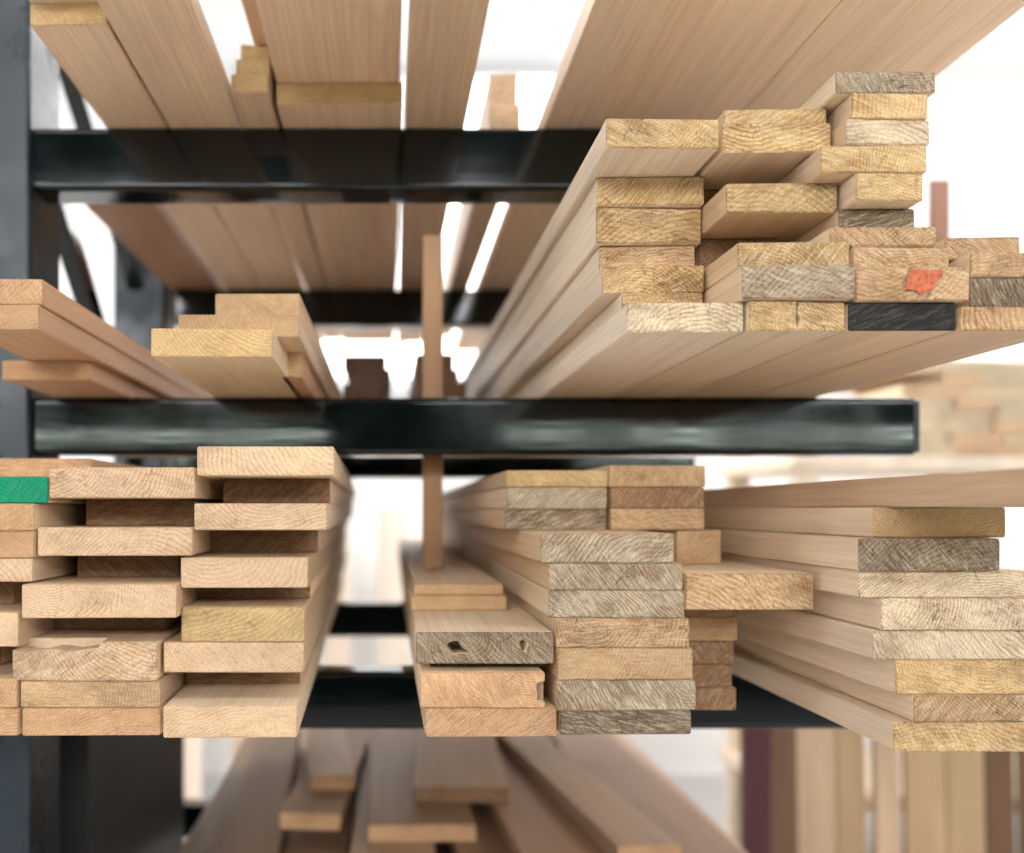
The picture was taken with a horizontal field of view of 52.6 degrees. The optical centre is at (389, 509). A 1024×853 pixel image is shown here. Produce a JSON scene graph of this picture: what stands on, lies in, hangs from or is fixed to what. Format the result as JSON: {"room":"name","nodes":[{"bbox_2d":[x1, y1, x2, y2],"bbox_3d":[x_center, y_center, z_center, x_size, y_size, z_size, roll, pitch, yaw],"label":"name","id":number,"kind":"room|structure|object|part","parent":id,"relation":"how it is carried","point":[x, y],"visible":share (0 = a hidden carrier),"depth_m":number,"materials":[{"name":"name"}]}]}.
{"room":"woodworking shop","nodes":[
{"label":"woodworking shop","id":0,"kind":"room"},
{"bbox_2d":[59,0,1023,771],"bbox_3d":[0.500,-0.600,4.375,8.000,3.600,0.150,0,0,0],"label":"wall","id":1,"kind":"structure","parent":0,"point":[975,118],"depth_m":4.30,"materials":[{"name":"white paint"}]},
{"bbox_2d":[233,63,235,73],"bbox_3d":[-0.625,-1.175,4.265,0.050,1.350,0.050,0,0,0],"label":"frame","id":2,"kind":"object","parent":1,"relation":"attached to","point":[234,64],"visible":0.14,"depth_m":4.24,"materials":[{"name":"white"}]},
{"bbox_2d":[335,377,462,390],"bbox_3d":[0.050,-0.525,4.265,1.300,0.050,0.050,0,0,0],"label":"frame","id":3,"kind":"object","parent":1,"relation":"attached to","point":[397,383],"visible":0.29,"depth_m":4.24,"materials":[{"name":"white"}]},
{"bbox_2d":[398,75,405,376],"bbox_3d":[0.050,-1.175,4.265,0.030,1.250,0.050,0,0,0],"label":"frame","id":4,"kind":"object","parent":1,"relation":"attached to","point":[401,346],"visible":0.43,"depth_m":4.24,"materials":[{"name":"white"}]},
{"bbox_2d":[298,80,554,376],"bbox_3d":[0.050,-1.175,4.295,1.300,1.250,0.010,0,0,0],"label":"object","id":5,"kind":"structure","parent":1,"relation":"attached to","point":[532,95],"depth_m":4.29,"materials":[{"name":"white"}]},
{"bbox_2d":[202,772,724,796],"bbox_3d":[0.500,1.150,4.290,8.000,0.100,0.020,0,0,0],"label":"baseboard","id":6,"kind":"structure","parent":1,"relation":"attached to","point":[694,784],"depth_m":4.28,"materials":[{"name":"white"}]},
{"bbox_2d":[400,63,558,79],"bbox_3d":[0.050,-1.825,4.265,1.300,0.050,0.050,0,0,0],"label":"frame","id":7,"kind":"object","parent":1,"relation":"attached to","point":[524,71],"visible":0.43,"depth_m":4.24,"materials":[{"name":"white"}]},
{"bbox_2d":[184,797,1017,852],"bbox_3d":[0.500,1.250,0.250,8.000,0.100,8.500,0,0,0],"label":"floor","id":8,"kind":"structure","parent":0,"point":[714,807],"depth_m":4.01,"materials":[{"name":"concrete"}]},
{"bbox_2d":[184,508,407,797],"bbox_3d":[-0.013,0.538,4.084,1.775,1.321,0.117,0,0,0],"label":"wall","id":9,"kind":"structure","parent":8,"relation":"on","point":[392,522],"depth_m":4.07,"materials":[{"name":"white paint"}]},
{"bbox_2d":[0,0,919,852],"bbox_3d":[0.040,0.075,1.684,1.320,2.250,0.992,0,0,0],"label":"rack","id":10,"kind":"object","parent":8,"relation":"on","point":[77,793],"visible":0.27,"depth_m":1.20,"materials":[{"name":"black metal"}]},
{"bbox_3d":[-0.489,0.069,1.244,0.142,2.238,0.112,0,0,0],"label":"post","id":11,"kind":"part","parent":10,"relation":"part of","materials":[{"name":"metal"}]},
{"bbox_2d":[0,279,214,397],"bbox_3d":[-0.345,-0.165,1.915,0.100,0.064,2.094,0,0,0],"label":"stack","id":12,"kind":"object","parent":10,"relation":"on","point":[72,352],"visible":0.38,"depth_m":1.04,"materials":[{"name":"brown wood"}]},
{"bbox_3d":[-0.507,0.069,2.124,0.105,2.238,0.112,0,0,0],"label":"post","id":13,"kind":"part","parent":10,"relation":"part of","materials":[{"name":"metal"}]},
{"bbox_2d":[0,446,355,737],"bbox_3d":[-0.246,0.069,1.869,0.399,0.243,2.039,0,0,0],"label":"stack","id":14,"kind":"object","parent":10,"relation":"on","point":[202,601],"visible":1,"depth_m":0.87,"materials":[{"name":"brown wood"}]},
{"bbox_3d":[0.090,0.634,2.110,1.060,0.068,0.060,0,0,0],"label":"arm","id":15,"kind":"part","parent":10,"relation":"part of","materials":[{"name":"black paint"}]},
{"bbox_2d":[151,294,342,397],"bbox_3d":[-0.144,-0.167,1.772,0.125,0.069,1.773,0,0,0],"label":"stack","id":16,"kind":"object","parent":10,"relation":"on","point":[253,345],"visible":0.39,"depth_m":0.95,"materials":[{"name":"brown wood"}]},
{"bbox_3d":[0.090,-0.412,1.230,1.060,0.074,0.060,0,0,0],"label":"arm","id":17,"kind":"part","parent":10,"relation":"part of","materials":[{"name":"black paint"}]},
{"bbox_3d":[0.090,-0.412,2.110,1.060,0.074,0.060,0,0,0],"label":"arm","id":18,"kind":"part","parent":10,"relation":"part of","materials":[{"name":"black paint"}]},
{"bbox_3d":[0.090,0.224,2.110,1.060,0.068,0.060,0,0,0],"label":"arm","id":19,"kind":"part","parent":10,"relation":"part of","materials":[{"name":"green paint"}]},
{"bbox_2d":[343,354,466,397],"bbox_3d":[0.031,-0.197,2.201,0.227,0.130,1.075,0,0,0],"label":"stack","id":20,"kind":"object","parent":10,"relation":"on","point":[367,376],"visible":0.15,"depth_m":1.72,"materials":[{"name":"brown wood"}]},
{"bbox_3d":[0.090,-0.098,2.110,1.060,0.068,0.060,0,0,0],"label":"arm","id":21,"kind":"part","parent":10,"relation":"part of","materials":[{"name":"black paint"}]},
{"bbox_2d":[178,729,746,852],"bbox_3d":[0.108,0.533,1.848,0.929,0.134,1.705,0,0,0],"label":"pile","id":22,"kind":"object","parent":10,"relation":"on","point":[315,790],"visible":0.85,"depth_m":1.75,"materials":[{"name":"brown wood"}]},
{"bbox_3d":[0.090,-0.098,1.230,1.060,0.068,0.060,0,0,0],"label":"arm","id":23,"kind":"part","parent":10,"relation":"part of","materials":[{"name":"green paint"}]},
{"bbox_2d":[29,0,1023,350],"bbox_3d":[0.058,-0.495,1.849,1.020,0.092,2.102,0,0,0],"label":"boards","id":24,"kind":"object","parent":10,"relation":"on","point":[138,64],"visible":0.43,"depth_m":1.09,"materials":[{"name":"brown wood"}]},
{"bbox_3d":[0.090,0.224,1.230,1.060,0.068,0.060,0,0,0],"label":"arm","id":25,"kind":"part","parent":10,"relation":"part of","materials":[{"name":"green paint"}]},
{"bbox_2d":[398,465,813,736],"bbox_3d":[0.191,0.073,1.885,0.342,0.233,2.061,0,0,0],"label":"stack","id":26,"kind":"object","parent":10,"relation":"on","point":[601,600],"visible":0.98,"depth_m":0.87,"materials":[{"name":"brown wood"}]},
{"bbox_2d":[422,235,442,569],"bbox_3d":[0.054,-0.134,1.291,0.025,0.420,0.018,0,0,0],"label":"wood slat","id":27,"kind":"object","parent":26,"relation":"on","point":[432,245],"visible":0.81,"depth_m":1.28,"materials":[{"name":"brown wood"}]},
{"bbox_2d":[461,72,1023,397],"bbox_3d":[0.339,-0.232,1.728,0.350,0.198,1.960,0,0,0],"label":"stack","id":28,"kind":"object","parent":10,"relation":"on","point":[754,253],"visible":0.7,"depth_m":0.80,"materials":[{"name":"brown wood"}]},
{"bbox_2d":[703,468,1023,751],"bbox_3d":[0.444,0.082,1.652,0.166,0.216,2.063,0,0,0],"label":"stack","id":29,"kind":"object","parent":10,"relation":"on","point":[912,637],"visible":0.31,"depth_m":0.81,"materials":[{"name":"brown wood"}]},
{"bbox_2d":[740,729,771,852],"bbox_3d":[0.931,0.750,2.605,0.071,0.901,0.030,0,0,0],"label":"board","id":30,"kind":"object","parent":8,"relation":"on","point":[755,744],"visible":0.44,"depth_m":2.59,"materials":[{"name":"brown wood"}]},
{"bbox_2d":[718,456,1023,844],"bbox_3d":[2.200,0.520,3.400,2.000,1.360,0.700,0,0,0],"label":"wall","id":31,"kind":"structure","parent":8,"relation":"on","point":[797,469],"depth_m":3.12,"materials":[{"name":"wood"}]},
{"bbox_3d":[1.255,0.540,3.695,0.070,1.320,0.070,0,0,0],"label":"shelf","id":32,"kind":"part","parent":31,"relation":"part of","materials":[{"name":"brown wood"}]},
{"bbox_3d":[1.255,0.540,3.105,0.070,1.320,0.070,0,0,0],"label":"shelf","id":33,"kind":"part","parent":31,"relation":"part of","materials":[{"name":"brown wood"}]},
{"bbox_3d":[2.200,0.880,3.400,2.000,0.040,0.700,0,0,0],"label":"shelf","id":34,"kind":"part","parent":31,"relation":"part of","materials":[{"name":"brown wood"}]},
{"bbox_3d":[2.200,-0.140,3.400,2.000,0.040,0.700,0,0,0],"label":"shelf","id":35,"kind":"part","parent":31,"relation":"part of","materials":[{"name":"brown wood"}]},
{"bbox_2d":[828,360,1023,455],"bbox_3d":[2.227,-0.304,3.375,1.556,0.288,0.630,0,0,0],"label":"pile","id":36,"kind":"object","parent":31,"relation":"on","point":[968,407],"visible":0.63,"depth_m":3.08,"materials":[{"name":"brown wood"}]},
{"bbox_2d":[771,729,1023,852],"bbox_3d":[1.650,0.664,2.765,1.300,1.073,0.176,0,0,0],"label":"lumber","id":37,"kind":"object","parent":8,"relation":"on","point":[953,801],"visible":0.32,"depth_m":2.73,"materials":[{"name":"brown wood"}]},
{"bbox_2d":[927,178,950,241],"bbox_3d":[2.110,-0.035,3.935,0.081,2.472,0.030,0,0,0],"label":"board","id":38,"kind":"object","parent":8,"relation":"on","point":[938,189],"visible":0.15,"depth_m":3.92,"materials":[{"name":"brown wood"}]}
]}

